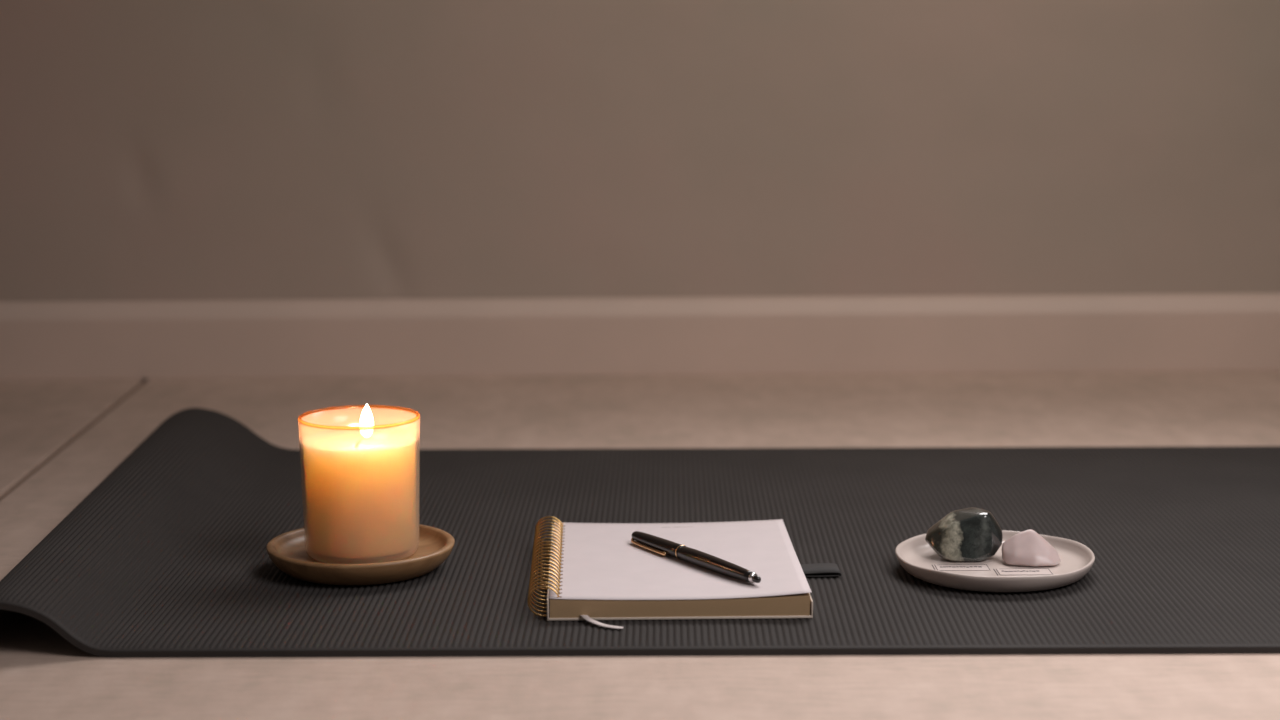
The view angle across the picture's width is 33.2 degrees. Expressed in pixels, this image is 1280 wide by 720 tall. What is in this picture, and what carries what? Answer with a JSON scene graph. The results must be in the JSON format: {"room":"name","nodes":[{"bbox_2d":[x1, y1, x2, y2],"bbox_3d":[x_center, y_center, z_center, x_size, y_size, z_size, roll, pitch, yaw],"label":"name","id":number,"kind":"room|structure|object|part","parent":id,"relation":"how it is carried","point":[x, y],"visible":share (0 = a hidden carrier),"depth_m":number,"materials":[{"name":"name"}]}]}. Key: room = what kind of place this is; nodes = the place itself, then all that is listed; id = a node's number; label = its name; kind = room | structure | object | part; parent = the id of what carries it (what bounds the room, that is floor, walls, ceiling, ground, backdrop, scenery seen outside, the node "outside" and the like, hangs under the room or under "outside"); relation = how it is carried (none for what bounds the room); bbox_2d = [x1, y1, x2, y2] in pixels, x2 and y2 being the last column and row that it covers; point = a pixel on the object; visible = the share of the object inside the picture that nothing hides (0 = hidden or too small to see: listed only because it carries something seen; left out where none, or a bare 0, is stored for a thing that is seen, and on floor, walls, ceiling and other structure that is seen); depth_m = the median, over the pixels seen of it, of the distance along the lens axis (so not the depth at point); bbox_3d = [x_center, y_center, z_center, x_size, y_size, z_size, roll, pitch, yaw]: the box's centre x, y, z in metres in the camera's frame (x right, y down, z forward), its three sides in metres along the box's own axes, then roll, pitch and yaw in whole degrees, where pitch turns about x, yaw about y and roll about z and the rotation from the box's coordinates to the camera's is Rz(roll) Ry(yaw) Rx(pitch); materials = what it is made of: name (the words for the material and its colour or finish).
{"room":"meditation room","nodes":[
{"label":"meditation room","id":0,"kind":"room"},
{"bbox_2d":[0,0,1279,301],"bbox_3d":[-0.055,-1.180,2.086,4.800,2.400,0.121,0,9,-1],"label":"wall","id":1,"kind":"structure","parent":0,"point":[151,150],"depth_m":2.18,"materials":[{"name":"paint"}]},
{"bbox_2d":[0,293,1279,380],"bbox_3d":[-0.050,-0.024,2.203,4.800,0.079,0.019,0,9,-1],"label":"baseboard","id":2,"kind":"structure","parent":1,"relation":"attached to","point":[800,335],"depth_m":2.20,"materials":[{"name":"paint"}]},
{"bbox_2d":[0,371,1279,719],"bbox_3d":[-0.009,0.300,0.503,4.883,0.030,3.808,0,9,0],"label":"floor","id":3,"kind":"structure","parent":0,"point":[60,439],"depth_m":1.72,"materials":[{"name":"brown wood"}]},
{"bbox_2d":[0,408,1279,657],"bbox_3d":[0.472,0.102,1.517,1.777,0.041,0.585,0,9,0],"label":"yoga mat","id":4,"kind":"object","parent":3,"relation":"on","point":[167,556],"visible":0.85,"depth_m":1.45,"materials":[{"name":"plastic"}]},
{"bbox_2d":[266,524,454,585],"bbox_3d":[-0.183,0.128,1.414,0.123,0.017,0.123,-3,10,-20],"label":"saucer","id":5,"kind":"object","parent":4,"relation":"on","point":[291,552],"visible":0.77,"depth_m":1.38,"materials":[{"name":"brown wood"}]},
{"bbox_2d":[299,408,419,557],"bbox_3d":[-0.183,0.077,1.408,0.079,0.100,0.079,0,9,0],"label":"jar candle","id":6,"kind":"object","parent":5,"relation":"on","point":[360,483],"visible":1,"depth_m":1.38,"materials":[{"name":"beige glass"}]},
{"bbox_2d":[527,516,840,628],"bbox_3d":[0.030,0.132,1.375,0.200,0.020,0.219,0,9,-1],"label":"spiral notebook","id":7,"kind":"object","parent":4,"relation":"on","point":[596,571],"visible":0.97,"depth_m":1.34,"materials":[{"name":"beige paper"}]},
{"bbox_2d":[631,531,760,582],"bbox_3d":[0.034,0.125,1.369,0.012,0.010,0.142,-6,11,-33],"label":"pen","id":8,"kind":"object","parent":7,"relation":"on","point":[661,546],"visible":1,"depth_m":1.36,"materials":[{"name":"black paint"}]},
{"bbox_3d":[0.071,0.134,1.313,0.005,0.005,0.006,-6,11,-33],"label":"knob","id":9,"kind":"part","parent":8,"relation":"part of","materials":[{"name":"metal"}]},
{"bbox_2d":[895,530,1094,592],"bbox_3d":[0.231,0.131,1.398,0.129,0.013,0.128,-2,9,-10],"label":"round dish","id":10,"kind":"object","parent":4,"relation":"on","point":[914,554],"visible":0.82,"depth_m":1.38,"materials":[{"name":"white ceramic"}]},
{"bbox_2d":[925,507,1002,561],"bbox_3d":[0.213,0.113,1.417,0.051,0.032,0.039,0,9,0],"label":"stone","id":11,"kind":"object","parent":10,"relation":"on","point":[972,534],"visible":1,"depth_m":1.40,"materials":[{"name":"black stone"}]},
{"bbox_2d":[1002,529,1060,565],"bbox_3d":[0.255,0.121,1.400,0.038,0.020,0.030,0,9,0],"label":"stone","id":12,"kind":"object","parent":10,"relation":"on","point":[1027,547],"visible":1,"depth_m":1.39,"materials":[{"name":"pink stone"}]}
]}

